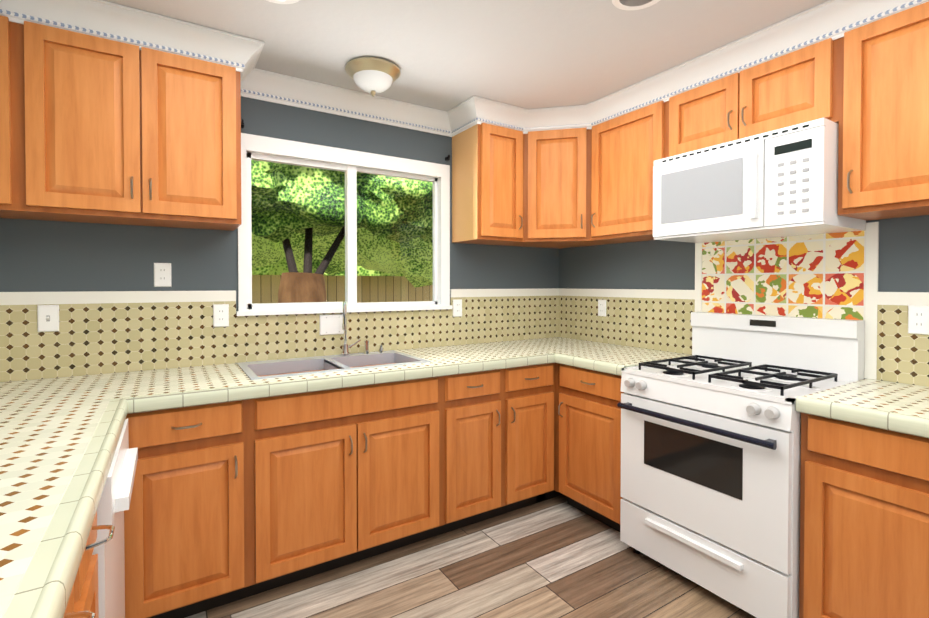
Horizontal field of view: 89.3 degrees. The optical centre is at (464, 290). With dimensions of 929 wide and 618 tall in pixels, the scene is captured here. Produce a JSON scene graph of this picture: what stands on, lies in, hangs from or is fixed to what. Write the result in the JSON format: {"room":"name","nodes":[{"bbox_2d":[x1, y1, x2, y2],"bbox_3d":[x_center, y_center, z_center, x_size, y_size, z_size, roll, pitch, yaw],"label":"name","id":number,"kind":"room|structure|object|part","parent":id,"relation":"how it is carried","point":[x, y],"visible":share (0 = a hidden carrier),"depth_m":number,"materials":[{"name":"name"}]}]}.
{"room":"kitchen","nodes":[
{"label":"kitchen","id":0,"kind":"room"},
{"bbox_2d":[0,96,558,379],"bbox_3d":[-0.726,0.074,2.842,3.960,2.440,0.160,0,1,-32],"label":"wall","id":1,"kind":"structure","parent":0,"point":[47,256],"depth_m":2.38,"materials":[{"name":"grey paint"}]},
{"bbox_2d":[0,15,31,219],"bbox_3d":[-1.884,-0.673,1.810,0.305,0.740,0.325,0,1,-32],"label":"upper cabinet","id":2,"kind":"object","parent":1,"relation":"attached to","point":[11,163],"depth_m":1.76,"materials":[{"name":"brown wood"}]},
{"bbox_2d":[37,305,58,331],"bbox_3d":[-1.808,0.120,2.041,0.072,0.116,0.016,0,1,-32],"label":"switch plate","id":3,"kind":"object","parent":1,"relation":"attached to","point":[43,324],"visible":1,"depth_m":2.04,"materials":[{"name":"white plastic"}]},
{"bbox_2d":[20,21,240,230],"bbox_3d":[-1.433,-0.677,2.095,0.762,0.740,0.325,0,1,-32],"label":"upper cabinet","id":4,"kind":"object","parent":1,"relation":"attached to","point":[112,132],"depth_m":1.94,"materials":[{"name":"brown wood"}]},
{"bbox_2d":[154,263,170,286],"bbox_3d":[-1.460,-0.077,2.275,0.072,0.116,0.009,0,1,-32],"label":"outlet","id":5,"kind":"object","parent":1,"relation":"attached to","point":[160,273],"visible":1,"depth_m":2.27,"materials":[{"name":"white plastic"}]},
{"bbox_2d":[213,304,228,326],"bbox_3d":[-1.243,0.128,2.402,0.072,0.116,0.009,0,1,-32],"label":"outlet","id":6,"kind":"object","parent":1,"relation":"attached to","point":[217,315],"visible":1,"depth_m":2.40,"materials":[{"name":"white plastic"}]},
{"bbox_2d":[0,296,558,381],"bbox_3d":[-0.681,0.211,2.772,3.354,0.323,0.008,0,1,-32],"label":"tile backsplash","id":7,"kind":"structure","parent":1,"relation":"attached to","point":[98,338],"depth_m":2.38,"materials":[{"name":"tile"}]},
{"bbox_2d":[320,314,343,334],"bbox_3d":[-0.759,0.195,2.710,0.148,0.116,0.006,0,1,-32],"label":"outlet","id":8,"kind":"object","parent":1,"relation":"attached to","point":[331,324],"visible":0.92,"depth_m":2.70,"materials":[{"name":"white plastic"}]},
{"bbox_2d":[237,133,451,315],"bbox_3d":[-0.655,-0.350,2.812,1.295,0.952,0.105,0,1,-32],"label":"window","id":9,"kind":"structure","parent":1,"relation":"in","point":[350,163],"depth_m":2.79,"materials":[{"name":"white paint"}]},
{"bbox_2d":[241,119,449,160],"bbox_3d":[-0.631,-0.871,2.767,1.251,0.030,0.044,0,1,-32],"label":"hooks","id":10,"kind":"object","parent":1,"relation":"attached to","point":[242,126],"visible":0.85,"depth_m":2.45,"materials":[{"name":"black metal"}]},
{"bbox_2d":[453,299,461,316],"bbox_3d":[-0.045,0.117,3.158,0.072,0.116,0.009,0,1,-32],"label":"outlet","id":11,"kind":"object","parent":1,"relation":"attached to","point":[458,308],"visible":1,"depth_m":3.15,"materials":[{"name":"white plastic"}]},
{"bbox_2d":[0,222,928,379],"bbox_3d":[-0.030,0.048,1.737,3.359,0.678,2.450,0,1,-32],"label":"wall trim","id":12,"kind":"structure","parent":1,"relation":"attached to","point":[874,297],"depth_m":2.15,"materials":[{"name":"white tile"}]},
{"bbox_2d":[452,127,567,248],"bbox_3d":[0.413,-0.693,3.260,0.969,0.740,0.325,0,1,-32],"label":"upper cabinet","id":13,"kind":"object","parent":1,"relation":"attached to","point":[461,142],"depth_m":3.04,"materials":[{"name":"brown wood"}]},
{"bbox_2d":[103,0,828,110],"bbox_3d":[0.779,-1.239,0.439,3.960,0.250,6.080,0,1,-32],"label":"ceiling","id":14,"kind":"structure","parent":0,"point":[445,55],"depth_m":2.12,"materials":[{"name":"white paint"}]},
{"bbox_2d":[266,0,299,3],"bbox_3d":[-0.705,-1.184,1.750,0.200,0.116,0.200,0,1,-32],"label":"recessed light","id":15,"kind":"object","parent":14,"relation":"in","point":[284,1],"visible":1,"depth_m":1.83,"materials":[{"name":"white paint"}]},
{"bbox_2d":[345,57,399,96],"bbox_3d":[-0.470,-1.070,2.420,0.280,0.141,0.280,0,1,-32],"label":"dome ceiling light","id":16,"kind":"object","parent":14,"relation":"attached to","point":[373,76],"visible":1,"depth_m":2.35,"materials":[{"name":"white glass"}]},
{"bbox_3d":[-0.470,-1.059,2.420,0.200,0.067,0.200,0,1,-32],"label":"lamp shade","id":17,"kind":"part","parent":16,"relation":"part of","materials":[{"name":"white glass"}]},
{"bbox_2d":[612,0,659,9],"bbox_3d":[0.666,-1.184,1.792,0.200,0.116,0.200,0,1,-32],"label":"recessed light","id":18,"kind":"object","parent":14,"relation":"in","point":[631,4],"visible":1,"depth_m":1.86,"materials":[{"name":"white paint"}]},
{"bbox_2d":[185,495,755,617],"bbox_3d":[0.832,1.387,0.390,4.360,0.120,6.280,0,1,-32],"label":"floor","id":19,"kind":"structure","parent":0,"point":[557,557],"depth_m":2.10,"materials":[{"name":"wood"}]},
{"bbox_2d":[0,393,135,617],"bbox_3d":[-1.114,0.858,0.943,0.660,0.924,1.295,0,1,-32],"label":"base unit","id":20,"kind":"object","parent":19,"relation":"on","point":[62,463],"depth_m":1.02,"materials":[{"name":"beige tile"}]},
{"bbox_2d":[92,419,137,617],"bbox_3d":[-1.035,0.833,1.403,0.085,0.760,0.594,0,1,-32],"label":"dishwasher","id":21,"kind":"object","parent":20,"relation":"in","point":[115,498],"depth_m":1.28,"materials":[{"name":"white plastic"}]},
{"bbox_2d":[124,397,147,617],"bbox_3d":[-1.010,0.801,1.418,0.025,0.824,0.480,0,1,-32],"label":"base unit","id":22,"kind":"object","parent":19,"relation":"on","point":[135,535],"depth_m":1.71,"materials":[{"name":"brown wood"}]},
{"bbox_2d":[0,301,614,617],"bbox_3d":[-0.501,0.679,2.493,3.354,1.238,0.677,0,1,-32],"label":"base unit","id":23,"kind":"object","parent":19,"relation":"on","point":[174,493],"depth_m":2.10,"materials":[{"name":"brown wood"}]},
{"bbox_2d":[237,350,430,379],"bbox_3d":[-0.679,0.463,2.463,0.874,0.180,0.494,0,1,-32],"label":"sink","id":24,"kind":"object","parent":23,"relation":"in","point":[345,361],"depth_m":2.51,"materials":[{"name":"silver metal"}]},
{"bbox_2d":[340,301,383,355],"bbox_3d":[-0.575,0.213,2.681,0.299,0.314,0.181,0,1,-32],"label":"faucet","id":25,"kind":"object","parent":23,"relation":"on","point":[345,350],"depth_m":2.68,"materials":[{"name":"silver metal"}]},
{"bbox_2d":[556,345,691,531],"bbox_3d":[0.943,0.834,2.731,0.659,0.923,0.466,0,1,-32],"label":"base unit","id":26,"kind":"object","parent":19,"relation":"on","point":[588,381],"depth_m":2.60,"materials":[{"name":"brown wood"}]},
{"bbox_2d":[617,312,864,617],"bbox_3d":[1.238,0.715,2.187,0.733,1.175,0.755,0,1,-32],"label":"range","id":27,"kind":"object","parent":19,"relation":"on","point":[710,457],"visible":0.94,"depth_m":2.02,"materials":[{"name":"white metal"}]},
{"bbox_3d":[0.952,0.560,2.005,0.057,0.026,0.695,0,1,-32],"label":"handle","id":28,"kind":"part","parent":27,"relation":"part of","materials":[{"name":"black"}]},
{"bbox_3d":[0.979,0.825,2.025,0.049,0.850,0.755,0,1,-32],"label":"panel","id":29,"kind":"part","parent":27,"relation":"part of","materials":[{"name":"white metal"}]},
{"bbox_3d":[1.219,0.483,2.187,0.593,0.670,0.450,0,1,-32],"label":"glass","id":30,"kind":"part","parent":27,"relation":"part of","materials":[{"name":"black"}]},
{"bbox_2d":[796,379,928,617],"bbox_3d":[1.619,0.849,1.659,0.659,0.923,0.538,0,1,-32],"label":"base unit","id":31,"kind":"object","parent":19,"relation":"on","point":[864,474],"depth_m":1.58,"materials":[{"name":"brown wood"}]},
{"bbox_2d":[559,215,928,378],"bbox_3d":[2.267,0.093,1.396,0.160,2.440,5.480,0,1,-32],"label":"wall","id":32,"kind":"structure","parent":0,"point":[903,258],"depth_m":2.86,"materials":[{"name":"grey paint"}]},
{"bbox_2d":[472,1,928,247],"bbox_3d":[1.056,-0.679,2.241,0.969,0.740,2.129,0,1,-32],"label":"upper cabinet","id":33,"kind":"object","parent":32,"relation":"attached to","point":[829,135],"depth_m":2.12,"materials":[{"name":"brown wood"}]},
{"bbox_2d":[0,0,928,136],"bbox_3d":[-0.009,-1.066,1.689,3.354,0.125,2.526,0,1,-32],"label":"crown molding","id":34,"kind":"structure","parent":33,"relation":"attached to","point":[835,19],"depth_m":2.18,"materials":[{"name":"white paint"}]},
{"bbox_2d":[653,118,865,242],"bbox_3d":[1.356,-0.470,2.246,0.460,0.410,0.754,0,1,-32],"label":"microwave","id":35,"kind":"object","parent":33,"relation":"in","point":[787,181],"depth_m":2.02,"materials":[{"name":"white plastic"}]},
{"bbox_2d":[559,296,928,386],"bbox_3d":[-0.027,0.225,1.736,3.359,0.323,2.441,0,1,-32],"label":"tile backsplash","id":36,"kind":"object","parent":32,"relation":"attached to","point":[660,324],"visible":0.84,"depth_m":2.88,"materials":[{"name":"tile"}]},
{"bbox_2d":[598,300,605,316],"bbox_3d":[0.959,0.121,3.288,0.010,0.116,0.072,0,1,-32],"label":"outlet","id":37,"kind":"object","parent":36,"relation":"attached to","point":[601,307],"visible":1,"depth_m":3.28,"materials":[{"name":"white plastic"}]},
{"bbox_2d":[908,305,928,334],"bbox_3d":[1.836,0.118,1.898,0.010,0.116,0.072,0,1,-32],"label":"outlet","id":38,"kind":"object","parent":36,"relation":"attached to","point":[918,319],"visible":1,"depth_m":1.90,"materials":[{"name":"white plastic"}]},
{"bbox_2d":[702,229,865,377],"bbox_3d":[1.554,0.039,2.368,0.008,0.678,0.744,0,1,-32],"label":"tile backsplash","id":39,"kind":"structure","parent":32,"relation":"attached to","point":[818,276],"depth_m":2.30,"materials":[{"name":"tile"}]},
{"label":"outside","id":40,"kind":"structure","parent":0,"visible":0},
{"bbox_2d":[251,160,432,302],"bbox_3d":[-3.338,-3.040,12.539,36.000,9.600,19.020,0,1,-32],"label":"garden","id":41,"kind":"object","parent":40,"point":[311,199],"depth_m":4.33,"materials":[{"name":"green plant"}]}
]}

